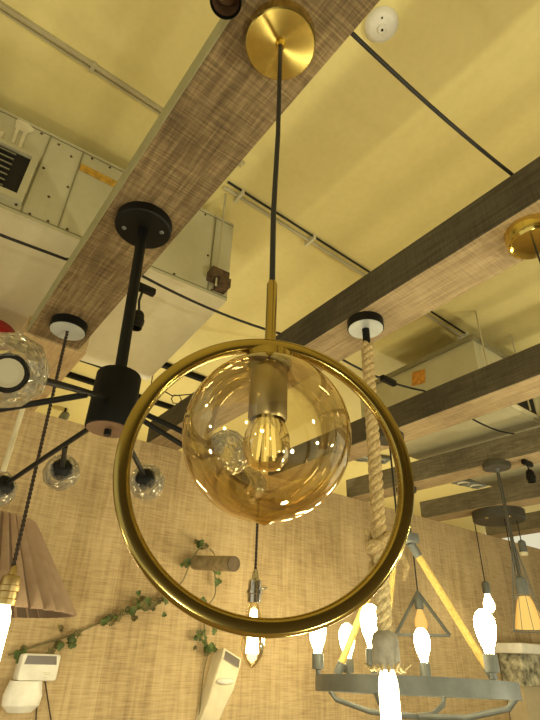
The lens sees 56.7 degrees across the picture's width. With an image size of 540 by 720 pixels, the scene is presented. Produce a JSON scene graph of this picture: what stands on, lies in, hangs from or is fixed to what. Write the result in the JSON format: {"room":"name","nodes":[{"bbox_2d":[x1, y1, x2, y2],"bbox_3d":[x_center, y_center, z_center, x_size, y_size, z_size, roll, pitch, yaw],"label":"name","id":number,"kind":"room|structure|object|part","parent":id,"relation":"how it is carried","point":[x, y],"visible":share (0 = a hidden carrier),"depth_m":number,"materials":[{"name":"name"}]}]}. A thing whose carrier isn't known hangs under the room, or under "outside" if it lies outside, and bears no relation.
{"room":"store","nodes":[
{"label":"store","id":0,"kind":"room"},
{"bbox_2d":[0,366,76,617],"bbox_3d":[-0.844,0.365,1.572,0.618,0.755,0.618,23,-37,-31],"label":"pendant lamp","id":1,"kind":"object","parent":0,"point":[43,593],"visible":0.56,"depth_m":1.38,"materials":[{"name":"brown fabric"}]},
{"bbox_3d":[-0.841,0.288,1.618,0.016,0.535,0.016,23,-37,-31],"label":"cord","id":2,"kind":"part","parent":1,"relation":"part of","materials":[{"name":"white plastic"}]},
{"bbox_3d":[-0.851,0.583,1.442,0.618,0.247,0.618,23,-37,-31],"label":"lamp shade","id":3,"kind":"part","parent":1,"relation":"part of","materials":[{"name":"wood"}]},
{"bbox_2d":[27,0,379,349],"bbox_3d":[0.348,-0.749,0.444,0.164,0.062,3.400,23,-37,-31],"label":"ceiling beam","id":4,"kind":"structure","parent":0,"point":[222,106],"depth_m":0.97,"materials":[{"name":"brown wood"}]},
{"bbox_2d":[0,313,87,657],"bbox_3d":[-0.618,0.297,1.266,0.107,0.947,0.106,23,-37,-31],"label":"pendant lamp","id":5,"kind":"object","parent":4,"relation":"hanging from","point":[65,326],"visible":0.93,"depth_m":1.25,"materials":[{"name":"black metal"}]},
{"bbox_3d":[-0.603,0.632,1.082,0.042,0.185,0.042,23,-37,-31],"label":"bulb","id":6,"kind":"part","parent":5,"relation":"part of","materials":[{"name":"white glass"}]},
{"bbox_2d":[0,565,20,605],"bbox_3d":[-0.599,0.517,1.151,0.048,0.083,0.048,23,-37,-31],"label":"socket","id":7,"kind":"object","parent":5,"relation":"attached to","point":[9,583],"depth_m":1.13,"materials":[{"name":"gold metal"}]},
{"bbox_3d":[-0.603,0.205,1.329,0.038,0.678,0.011,18,-34,-24],"label":"cord","id":8,"kind":"part","parent":5,"relation":"part of","materials":[{"name":"brown fabric"}]},
{"bbox_2d":[0,201,266,506],"bbox_3d":[-0.362,-0.006,1.072,0.652,0.610,0.678,-19,-37,31],"label":"chandelier","id":9,"kind":"object","parent":4,"relation":"hanging from","point":[144,225],"visible":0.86,"depth_m":0.92,"materials":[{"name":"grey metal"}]},
{"bbox_2d":[0,475,13,496],"bbox_3d":[-0.581,0.274,1.087,0.033,0.047,0.045,-22,-38,34],"label":"socket","id":10,"kind":"object","parent":9,"relation":"attached to","point":[6,488],"depth_m":1.08,"materials":[{"name":"black metal"}]},
{"bbox_3d":[-0.599,0.284,1.099,0.079,0.076,0.076,23,-37,-31],"label":"lamp shade","id":11,"kind":"part","parent":9,"relation":"part of","materials":[{"name":"clear glass"}]},
{"bbox_3d":[-0.298,0.015,0.568,0.034,0.032,0.028,23,-37,-31],"label":"bulb","id":12,"kind":"part","parent":9,"relation":"part of","materials":[{"name":"white glass"}]},
{"bbox_2d":[0,352,29,392],"bbox_3d":[-0.300,0.015,0.572,0.046,0.048,0.040,23,-37,-31],"label":"socket","id":13,"kind":"object","parent":9,"relation":"attached to","point":[14,370],"depth_m":0.57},
{"bbox_3d":[-0.313,0.012,0.595,0.091,0.091,0.090,-14,-34,25],"label":"lamp shade","id":14,"kind":"part","parent":9,"relation":"part of","materials":[{"name":"clear glass"}]},
{"bbox_3d":[-0.453,0.084,0.818,0.330,0.046,0.010,-5,-31,11],"label":"arm","id":15,"kind":"part","parent":9,"relation":"part of"},
{"bbox_3d":[-0.444,0.191,1.004,0.078,0.068,0.317,23,-37,-31],"label":"arm","id":16,"kind":"part","parent":9,"relation":"part of"},
{"bbox_3d":[-0.466,0.251,1.118,0.078,0.079,0.078,23,-37,-31],"label":"lamp shade","id":17,"kind":"part","parent":9,"relation":"part of","materials":[{"name":"clear glass"}]},
{"bbox_2d":[51,459,72,480],"bbox_3d":[-0.457,0.239,1.098,0.045,0.045,0.029,13,-33,-18],"label":"socket","id":18,"kind":"object","parent":9,"relation":"attached to","point":[59,473],"depth_m":1.09,"materials":[{"name":"black metal"}]},
{"bbox_3d":[-0.426,0.200,1.033,0.010,0.012,0.130,13,-33,-18],"label":"arm","id":19,"kind":"part","parent":9,"relation":"part of"},
{"bbox_3d":[-0.299,0.043,0.754,0.010,0.091,0.227,-1,-31,5],"label":"arm","id":20,"kind":"part","parent":9,"relation":"part of"},
{"bbox_3d":[-0.288,0.123,0.891,0.076,0.002,0.076,23,-37,-31],"label":"hub plate","id":21,"kind":"part","parent":9,"relation":"part of","materials":[{"name":"orange metal"}]},
{"bbox_3d":[-0.287,-0.131,1.040,0.038,0.382,0.022,12,-32,-17],"label":"rod","id":22,"kind":"part","parent":9,"relation":"part of","materials":[{"name":"black metal"}]},
{"bbox_3d":[-0.284,0.192,1.033,0.010,0.030,0.230,1,-31,1],"label":"arm","id":23,"kind":"part","parent":9,"relation":"part of"},
{"bbox_2d":[135,468,155,489],"bbox_3d":[-0.284,0.270,1.139,0.045,0.046,0.031,1,-31,1],"label":"socket","id":24,"kind":"object","parent":9,"relation":"attached to","point":[146,480],"depth_m":1.13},
{"bbox_3d":[-0.285,0.283,1.160,0.083,0.085,0.082,23,-37,-31],"label":"lamp shade","id":25,"kind":"part","parent":9,"relation":"part of","materials":[{"name":"clear glass"}]},
{"bbox_3d":[-0.179,0.119,0.899,0.135,0.067,0.010,3,-31,-2],"label":"arm","id":26,"kind":"part","parent":9,"relation":"part of"},
{"bbox_3d":[-0.164,0.175,0.992,0.246,0.067,0.010,28,-39,-36],"label":"arm","id":27,"kind":"part","parent":9,"relation":"part of"},
{"bbox_2d":[213,434,224,456],"bbox_3d":[-0.097,0.155,0.882,0.038,0.048,0.045,3,-31,-2],"label":"socket","id":28,"kind":"object","parent":9,"relation":"attached to","point":[218,439],"depth_m":0.86,"materials":[{"name":"grey metal"}]},
{"bbox_3d":[-0.077,0.163,0.878,0.083,0.082,0.082,23,-37,-31],"label":"lamp shade","id":29,"kind":"part","parent":9,"relation":"part of","materials":[{"name":"clear glass"}]},
{"bbox_2d":[234,471,250,486],"bbox_3d":[-0.066,0.257,1.057,0.035,0.048,0.046,23,-37,-31],"label":"socket","id":30,"kind":"object","parent":9,"relation":"attached to","point":[243,478],"depth_m":1.04,"materials":[{"name":"gold metal"}]},
{"bbox_3d":[-0.049,0.270,1.068,0.081,0.080,0.084,23,-37,-31],"label":"lamp shade","id":31,"kind":"part","parent":9,"relation":"part of","materials":[{"name":"clear glass"}]},
{"bbox_2d":[210,0,241,19],"bbox_3d":[-0.054,-0.560,0.738,0.058,0.155,0.045,23,-37,-31],"label":"spotlight","id":32,"kind":"object","parent":4,"relation":"attached to","point":[224,9],"visible":1,"depth_m":0.71,"materials":[{"name":"black metal"}]},
{"bbox_2d":[113,0,413,638],"bbox_3d":[0.007,-0.156,0.580,0.228,0.837,0.149,23,-37,-31],"label":"pendant lamp","id":33,"kind":"object","parent":4,"relation":"hanging from","point":[280,34],"visible":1,"depth_m":0.46,"materials":[{"name":"gold metal"}]},
{"bbox_3d":[-0.003,0.070,0.443,0.042,0.057,0.042,23,-37,-31],"label":"bulb","id":34,"kind":"part","parent":33,"relation":"part of","materials":[{"name":"clear glass"}]},
{"bbox_3d":[-0.003,0.069,0.444,0.149,0.153,0.149,23,-37,-31],"label":"lamp shade","id":35,"kind":"part","parent":33,"relation":"part of","materials":[{"name":"orange glass"}]},
{"bbox_2d":[248,354,287,427],"bbox_3d":[-0.002,0.029,0.467,0.036,0.061,0.036,23,-37,-31],"label":"socket","id":36,"kind":"object","parent":33,"relation":"attached to","point":[267,374],"depth_m":0.45,"materials":[{"name":"brown metal"}]},
{"bbox_3d":[0.001,-0.050,0.515,0.011,0.078,0.011,23,-37,-31],"label":"rod","id":37,"kind":"part","parent":33,"relation":"part of","materials":[{"name":"gold metal"}]},
{"bbox_3d":[0.009,-0.284,0.655,0.008,0.470,0.007,23,-37,-31],"label":"cord","id":38,"kind":"part","parent":33,"relation":"part of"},
{"bbox_2d":[0,0,539,533],"bbox_3d":[0.943,-0.540,2.016,9.600,0.050,6.400,23,-37,-31],"label":"ceiling","id":39,"kind":"structure","parent":0,"point":[366,167],"depth_m":1.68,"materials":[{"name":"paint"}]},
{"bbox_2d":[0,320,14,349],"bbox_3d":[-1.004,-0.132,1.798,0.204,0.100,0.204,23,-37,-31],"label":"lampshade","id":40,"kind":"object","parent":39,"relation":"hanging from","point":[4,327],"visible":0.47,"depth_m":1.76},
{"bbox_2d":[58,408,69,419],"bbox_3d":[-1.466,0.404,3.549,0.068,0.140,0.109,5,-31,-5],"label":"track spotlight","id":41,"kind":"object","parent":39,"relation":"attached to","point":[64,415],"visible":0.56,"depth_m":3.54,"materials":[{"name":"grey metal"}]},
{"bbox_2d":[80,360,100,367],"bbox_3d":[-1.015,0.030,3.004,0.340,0.030,0.034,23,-37,-31],"label":"track rail","id":42,"kind":"object","parent":39,"relation":"attached to","point":[80,360],"visible":0.04,"depth_m":2.97,"materials":[{"name":"black metal"}]},
{"bbox_2d":[0,108,233,380],"bbox_3d":[-1.034,-0.517,1.687,1.700,0.444,0.774,20,-35,-28],"label":"air conditioning unit","id":43,"kind":"object","parent":39,"relation":"hanging from","point":[52,189],"visible":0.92,"depth_m":1.65,"materials":[{"name":"metal"}]},
{"bbox_2d":[0,146,30,192],"bbox_3d":[-0.858,-0.584,1.396,0.322,0.161,0.004,20,-35,-28],"label":"vent","id":44,"kind":"object","parent":43,"relation":"attached to","point":[14,177],"depth_m":1.46,"materials":[{"name":"black metal"}]},
{"bbox_3d":[-0.854,-0.584,1.388,0.362,0.193,0.020,20,-35,-28],"label":"outlet frame","id":45,"kind":"part","parent":43,"relation":"part of","materials":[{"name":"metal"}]},
{"bbox_3d":[-0.175,-0.439,1.787,0.008,0.424,0.030,5,-31,-5],"label":"hanger rod","id":46,"kind":"part","parent":43,"relation":"part of","materials":[{"name":"metal"}]},
{"bbox_2d":[66,372,173,408],"bbox_3d":[-0.848,0.263,3.384,1.190,0.030,0.034,23,-37,-31],"label":"track rail","id":47,"kind":"object","parent":39,"relation":"attached to","point":[71,375],"visible":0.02,"depth_m":3.17,"materials":[{"name":"black metal"}]},
{"bbox_2d":[0,0,244,167],"bbox_3d":[-0.807,-0.989,1.303,1.800,0.014,0.032,23,-37,-31],"label":"cable conduit","id":48,"kind":"object","parent":39,"relation":"attached to","point":[93,64],"visible":0.63,"depth_m":1.46,"materials":[{"name":"white plastic"}]},
{"bbox_2d":[151,376,189,403],"bbox_3d":[-0.432,0.092,2.770,0.433,0.342,0.027,6,-31,-6],"label":"hanging wire","id":49,"kind":"object","parent":39,"relation":"hanging from","point":[152,376],"visible":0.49,"depth_m":2.70,"materials":[{"name":"black metal"}]},
{"bbox_2d":[161,362,205,381],"bbox_3d":[-0.396,0.130,3.135,0.820,0.030,0.034,23,-37,-31],"label":"track rail","id":50,"kind":"object","parent":39,"relation":"attached to","point":[192,375],"visible":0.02,"depth_m":3.07,"materials":[{"name":"black metal"}]},
{"bbox_2d":[223,181,468,339],"bbox_3d":[1.008,-0.130,2.624,3.001,0.026,0.060,23,-37,-31],"label":"cable conduit","id":51,"kind":"object","parent":39,"relation":"attached to","point":[241,192],"visible":0.62,"depth_m":2.05,"materials":[{"name":"white plastic"}]},
{"bbox_2d":[354,455,389,463],"bbox_3d":[0.846,0.834,4.232,0.340,0.040,0.140,9,-32,-12],"label":"recessed light","id":52,"kind":"object","parent":39,"relation":"in","point":[385,458],"visible":0.48,"depth_m":4.22,"materials":[{"name":"grey metal"}]},
{"bbox_2d":[364,6,398,42],"bbox_3d":[0.304,-0.905,1.361,0.092,0.034,0.092,23,-37,-31],"label":"smoke detector","id":53,"kind":"object","parent":39,"relation":"attached to","point":[381,24],"visible":1,"depth_m":1.35,"materials":[{"name":"white plastic"}]},
{"bbox_2d":[360,310,539,486],"bbox_3d":[1.275,0.312,2.916,1.382,0.470,0.744,23,-37,-31],"label":"air conditioning unit","id":54,"kind":"object","parent":39,"relation":"hanging from","point":[470,353],"visible":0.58,"depth_m":2.52,"materials":[{"name":"metal"}]},
{"bbox_3d":[1.273,0.259,2.953,1.382,0.024,0.732,23,-37,-31],"label":"lid","id":55,"kind":"part","parent":54,"relation":"part of","materials":[{"name":"white metal"}]},
{"bbox_3d":[1.003,-0.054,2.347,0.007,0.440,0.007,9,-32,-12],"label":"hanger rod","id":56,"kind":"part","parent":54,"relation":"part of","materials":[{"name":"silver metal"}]},
{"bbox_3d":[1.256,0.053,2.511,0.007,0.440,0.007,-15,-35,26],"label":"hanger rod","id":57,"kind":"part","parent":54,"relation":"part of","materials":[{"name":"silver metal"}]},
{"bbox_2d":[512,397,539,420],"bbox_3d":[1.196,0.158,2.418,0.360,0.190,0.012,23,-37,-31],"label":"air vent","id":58,"kind":"object","parent":54,"relation":"attached to","point":[529,410],"depth_m":2.42,"materials":[{"name":"black metal"}]},
{"bbox_2d":[451,479,487,488],"bbox_3d":[1.893,1.173,4.738,0.340,0.040,0.140,16,-33,-21],"label":"recessed light","id":59,"kind":"object","parent":39,"relation":"in","point":[470,483],"visible":0.86,"depth_m":4.71,"materials":[{"name":"grey metal"}]},
{"bbox_2d":[0,409,539,719],"bbox_3d":[-0.057,1.651,2.130,9.600,2.349,0.090,23,-37,-31],"label":"wall","id":60,"kind":"structure","parent":0,"point":[148,667],"depth_m":2.23,"materials":[{"name":"beige fabric"}]},
{"bbox_2d":[1,653,60,719],"bbox_3d":[-0.775,1.136,1.659,0.223,0.278,0.082,23,-37,-31],"label":"wall light","id":61,"kind":"object","parent":60,"relation":"attached to","point":[22,694],"visible":0.98,"depth_m":1.65,"materials":[{"name":"white plastic"}]},
{"bbox_3d":[-0.771,1.013,1.687,0.107,0.025,0.001,23,-37,-31],"label":"solar panel","id":62,"kind":"part","parent":61,"relation":"part of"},
{"bbox_2d":[0,316,89,411],"bbox_3d":[-0.877,0.042,1.835,0.195,0.066,0.628,23,-37,-31],"label":"wooden board","id":63,"kind":"object","parent":60,"relation":"attached to","point":[71,357],"visible":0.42,"depth_m":1.67,"materials":[{"name":"brown wood"}]},
{"bbox_2d":[8,539,221,713],"bbox_3d":[-0.541,1.015,1.928,0.804,0.704,0.075,23,-37,-31],"label":"ivy vine","id":64,"kind":"object","parent":60,"relation":"attached to","point":[145,604],"visible":0.82,"depth_m":1.99,"materials":[{"name":"green plant"}]},
{"bbox_3d":[-0.591,0.922,1.970,0.705,0.439,0.053,19,-35,-26],"label":"stem","id":65,"kind":"part","parent":64,"relation":"part of","materials":[{"name":"plant"}]},
{"bbox_3d":[-0.272,1.147,2.095,0.038,0.665,0.101,-5,-32,11],"label":"stem","id":66,"kind":"part","parent":64,"relation":"part of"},
{"bbox_2d":[190,556,239,571],"bbox_3d":[-0.239,0.865,2.128,0.065,0.094,0.310,23,-37,-31],"label":"wooden peg","id":67,"kind":"object","parent":60,"relation":"attached to","point":[208,563],"visible":0.98,"depth_m":2.07,"materials":[{"name":"brown wood"}]},
{"bbox_2d":[196,648,240,719],"bbox_3d":[-0.205,1.353,2.041,0.162,0.308,0.084,23,-37,-31],"label":"wall light","id":68,"kind":"object","parent":60,"relation":"attached to","point":[224,666],"visible":1,"depth_m":2.04,"materials":[{"name":"beige plastic"}]},
{"bbox_3d":[-0.158,1.252,2.091,0.084,0.060,0.006,23,-37,-31],"label":"solar panel","id":69,"kind":"part","parent":68,"relation":"part of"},
{"bbox_2d":[146,156,539,449],"bbox_3d":[0.712,-0.413,1.034,0.155,0.112,4.030,23,-37,-31],"label":"ceiling beam","id":70,"kind":"structure","parent":60,"relation":"on","point":[467,249],"depth_m":1.32,"materials":[{"name":"brown wood"}]},
{"bbox_2d":[240,441,266,668],"bbox_3d":[-0.039,0.489,1.624,0.100,0.875,0.100,23,-37,-31],"label":"pendant lamp","id":71,"kind":"object","parent":70,"relation":"hanging from","point":[255,589],"visible":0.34,"depth_m":1.47,"materials":[{"name":"clear glass"}]},
{"bbox_3d":[-0.050,0.791,1.443,0.070,0.169,0.070,23,-37,-31],"label":"bulb","id":72,"kind":"part","parent":71,"relation":"part of","materials":[{"name":"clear glass"}]},
{"bbox_2d":[246,569,262,602],"bbox_3d":[-0.046,0.681,1.509,0.049,0.093,0.049,23,-37,-31],"label":"socket","id":73,"kind":"object","parent":71,"relation":"attached to","point":[255,589],"depth_m":1.49,"materials":[{"name":"silver metal"}]},
{"bbox_3d":[-0.036,0.396,1.679,0.009,0.614,0.009,7,-31,-9],"label":"cord","id":74,"kind":"part","parent":71,"relation":"part of","materials":[{"name":"brown fabric"}]},
{"bbox_2d":[0,233,535,483],"bbox_3d":[0.125,0.038,1.749,4.029,0.246,0.093,20,-36,-28],"label":"cable","id":75,"kind":"object","parent":70,"relation":"on","point":[139,320],"visible":0.8,"depth_m":1.55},
{"bbox_3d":[-0.391,-0.179,1.505,0.014,0.076,0.008,23,-37,-31],"label":"drop cord","id":76,"kind":"part","parent":75,"relation":"part of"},
{"bbox_2d":[347,311,410,719],"bbox_3d":[0.259,0.328,1.195,0.104,1.022,0.112,23,-37,-31],"label":"pendant lamp","id":77,"kind":"object","parent":70,"relation":"hanging from","point":[365,325],"visible":0.77,"depth_m":1.12,"materials":[{"name":"fabric"}]},
{"bbox_2d":[371,630,400,669],"bbox_3d":[0.239,0.598,1.035,0.056,0.074,0.056,23,-37,-31],"label":"socket","id":78,"kind":"object","parent":77,"relation":"attached to","point":[385,643],"depth_m":1.01,"materials":[{"name":"grey metal"}]},
{"bbox_3d":[0.236,0.698,0.975,0.039,0.160,0.039,23,-37,-31],"label":"bulb","id":79,"kind":"part","parent":77,"relation":"part of","materials":[{"name":"white glass"}]},
{"bbox_2d":[350,31,513,175],"bbox_3d":[0.333,-0.505,1.004,0.820,0.026,0.009,22,-36,-30],"label":"cable","id":80,"kind":"object","parent":70,"relation":"attached to","point":[353,34],"visible":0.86,"depth_m":0.98,"materials":[{"name":"black rubber"}]},
{"bbox_2d":[504,213,539,262],"bbox_3d":[0.583,-0.056,0.995,0.112,0.550,0.112,23,-37,-31],"label":"pendant lamp","id":81,"kind":"object","parent":70,"relation":"hanging from","point":[522,237],"visible":1,"depth_m":1.11,"materials":[{"name":"gold metal"}]},
{"bbox_3d":[0.587,-0.081,1.010,0.008,0.409,0.007,23,-37,-31],"label":"cord","id":82,"kind":"part","parent":81,"relation":"part of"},
{"bbox_2d":[268,343,539,481],"bbox_3d":[1.282,-0.172,1.405,0.155,0.112,4.030,23,-37,-31],"label":"ceiling beam","id":83,"kind":"structure","parent":60,"relation":"on","point":[514,379],"depth_m":1.96,"materials":[{"name":"brown wood"}]},
{"bbox_2d":[346,427,539,501],"bbox_3d":[1.872,0.077,1.788,0.155,0.112,4.050,26,-38,-34],"label":"ceiling beam","id":84,"kind":"structure","parent":60,"relation":"on","point":[465,463],"depth_m":2.58,"materials":[{"name":"brown wood"}]},
{"bbox_2d":[395,486,450,636],"bbox_3d":[0.758,1.040,2.636,0.250,0.735,0.110,-20,-37,32],"label":"pendant lamp","id":85,"kind":"object","parent":84,"relation":"hanging from","point":[418,599],"visible":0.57,"depth_m":2.49,"materials":[{"name":"metal"}]},
{"bbox_3d":[0.761,0.963,2.682,0.006,0.513,0.006,9,-32,-12],"label":"cord","id":86,"kind":"part","parent":85,"relation":"part of","materials":[{"name":"plastic"}]},
{"bbox_2d":[414,591,423,609],"bbox_3d":[0.752,1.216,2.531,0.044,0.085,0.044,23,-37,-31],"label":"socket","id":87,"kind":"object","parent":85,"relation":"attached to","point":[418,598],"depth_m":2.51,"materials":[{"name":"grey metal"}]},
{"bbox_3d":[0.749,1.298,2.482,0.063,0.108,0.063,23,-37,-31],"label":"bulb","id":88,"kind":"part","parent":85,"relation":"part of","materials":[{"name":"glass"}]},
{"bbox_3d":[0.750,1.267,2.501,0.270,0.204,0.017,-6,-32,14],"label":"frame","id":89,"kind":"part","parent":85,"relation":"part of","materials":[{"name":"grey metal"}]},
{"bbox_2d":[482,460,539,632],"bbox_3d":[1.095,0.819,2.261,0.143,0.722,0.143,23,-37,-31],"label":"pendant lamp","id":90,"kind":"object","parent":84,"relation":"hanging from","point":[527,616],"visible":1,"depth_m":2.15,"materials":[{"name":"metal"}]},
{"bbox_3d":[1.098,0.742,2.307,0.018,0.504,0.018,23,-37,-31],"label":"cord","id":91,"kind":"part","parent":90,"relation":"part of","materials":[{"name":"metal"}]},
{"bbox_2d":[515,576,528,594],"bbox_3d":[1.090,0.976,2.167,0.047,0.077,0.047,23,-37,-31],"label":"socket","id":92,"kind":"object","parent":90,"relation":"attached to","point":[521,586],"depth_m":2.15,"materials":[{"name":"grey metal"}]},
{"bbox_3d":[1.087,1.067,2.112,0.117,0.124,0.117,23,-37,-31],"label":"lamp shade","id":93,"kind":"part","parent":90,"relation":"part of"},
{"bbox_2d":[396,532,522,719],"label":"chandelier","id":94,"kind":"object","parent":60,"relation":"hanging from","point":[425,683],"depth_m":1.53,"materials":[{"name":"metal"}]},
{"bbox_3d":[0.469,1.000,1.987,0.027,0.387,0.248,6,-31,-6],"label":"hanging rod","id":95,"kind":"part","parent":94,"relation":"part of","materials":[{"name":"wood"}]},
{"bbox_3d":[0.510,0.521,2.059,0.008,0.408,0.008,23,-37,-31],"label":"cord","id":96,"kind":"part","parent":94,"relation":"part of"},
{"bbox_3d":[0.504,0.697,1.954,0.110,0.035,0.110,23,-37,-31],"label":"plate","id":97,"kind":"part","parent":94,"relation":"part of","materials":[{"name":"grey metal"}]},
{"bbox_2d":[414,628,430,675],"bbox_3d":[0.617,1.184,2.012,0.064,0.189,0.064,23,-37,-31],"label":"bulb","id":98,"kind":"object","parent":94,"relation":"attached to","point":[421,637],"depth_m":2.00,"materials":[{"name":"white glass"}]},
{"bbox_3d":[0.677,0.931,1.867,0.248,0.381,0.027,9,-32,-11],"label":"hanging rod","id":99,"kind":"part","parent":94,"relation":"part of","materials":[{"name":"metal"}]},
{"bbox_2d":[473,609,499,679],"bbox_3d":[0.667,0.867,1.532,0.064,0.189,0.064,23,-37,-31],"label":"bulb","id":100,"kind":"object","parent":94,"relation":"attached to","point":[484,622],"depth_m":1.52,"materials":[{"name":"white glass"}]},
{"bbox_2d":[420,477,539,520],"bbox_3d":[2.437,0.316,2.155,0.155,0.112,4.050,26,-38,-34],"label":"ceiling beam","id":101,"kind":"structure","parent":60,"relation":"on","point":[522,493],"depth_m":3.15,"materials":[{"name":"brown wood"}]},
{"bbox_2d":[471,505,527,612],"bbox_3d":[1.443,1.260,3.036,0.316,0.662,0.331,23,-37,-31],"label":"pendant lamp","id":102,"kind":"object","parent":101,"relation":"hanging from","point":[491,516],"visible":0.73,"depth_m":3.08,"materials":[{"name":"metal"}]},
{"bbox_3d":[1.321,1.211,3.150,0.006,0.360,0.006,23,-37,-31],"label":"cord","id":103,"kind":"part","parent":102,"relation":"part of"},
{"bbox_2d":[481,581,490,594],"bbox_3d":[1.315,1.385,3.046,0.045,0.075,0.045,23,-37,-31],"label":"socket","id":104,"kind":"object","parent":102,"relation":"attached to","point":[486,590],"depth_m":3.03,"materials":[{"name":"grey metal"}]},
{"bbox_3d":[1.313,1.460,3.001,0.063,0.104,0.063,23,-37,-31],"label":"bulb","id":105,"kind":"part","parent":102,"relation":"part of","materials":[{"name":"white glass"}]},
{"bbox_3d":[1.457,0.998,3.186,0.316,0.058,0.316,23,-37,-31],"label":"ceiling plate","id":106,"kind":"part","parent":102,"relation":"part of","materials":[{"name":"metal"}]},
{"bbox_3d":[1.457,1.181,3.008,0.006,0.445,0.006,23,-37,-31],"label":"cord","id":107,"kind":"part","parent":102,"relation":"part of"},
{"bbox_2d":[518,540,527,551],"bbox_3d":[1.555,1.147,3.081,0.045,0.075,0.045,23,-37,-31],"label":"socket","id":108,"kind":"object","parent":102,"relation":"attached to","point":[522,546],"depth_m":3.07,"materials":[{"name":"grey metal"}]},
{"bbox_2d":[485,511,539,537],"bbox_3d":[2.942,0.529,2.483,0.155,0.112,4.030,23,-37,-31],"label":"ceiling beam","id":109,"kind":"structure","parent":60,"relation":"on","point":[531,525],"depth_m":3.64,"materials":[{"name":"brown wood"}]},
{"bbox_2d":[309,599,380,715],"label":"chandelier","id":110,"kind":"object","parent":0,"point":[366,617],"depth_m":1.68,"materials":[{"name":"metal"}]},
{"bbox_2d":[309,628,325,673],"bbox_3d":[0.174,1.035,1.821,0.064,0.189,0.064,23,-37,-31],"label":"bulb","id":111,"kind":"object","parent":110,"relation":"attached to","point":[317,638],"depth_m":1.80,"materials":[{"name":"white glass"}]},
{"bbox_2d":[339,623,354,673],"bbox_3d":[0.309,1.155,1.992,0.064,0.189,0.064,23,-37,-31],"label":"bulb","id":112,"kind":"object","parent":110,"relation":"attached to","point":[345,629],"depth_m":1.99,"materials":[{"name":"white glass"}]},
{"bbox_3d":[0.362,0.966,1.942,0.248,0.382,0.026,-25,-40,37],"label":"hanging rod","id":113,"kind":"part","parent":110,"relation":"part of","materials":[{"name":"wicker"}]},
{"bbox_2d":[360,604,376,673],"bbox_3d":[0.314,0.857,1.543,0.064,0.189,0.064,23,-37,-31],"label":"bulb","id":114,"kind":"object","parent":110,"relation":"attached to","point":[368,618],"depth_m":1.54,"materials":[{"name":"white glass"}]},
{"bbox_2d":[494,643,539,719],"bbox_3d":[2.063,2.757,3.162,1.450,1.635,0.200,23,-37,-31],"label":"lampshade","id":115,"kind":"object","parent":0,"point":[519,662],"depth_m":3.16,"materials":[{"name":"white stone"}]},
{"bbox_2d":[508,686,539,719],"bbox_3d":[2.062,2.885,3.148,1.380,1.400,0.120,23,-37,-31],"label":"countertop","id":116,"kind":"structure","parent":115,"relation":"on","point":[529,708],"depth_m":3.09,"materials":[{"name":"beige wood"}]}
]}

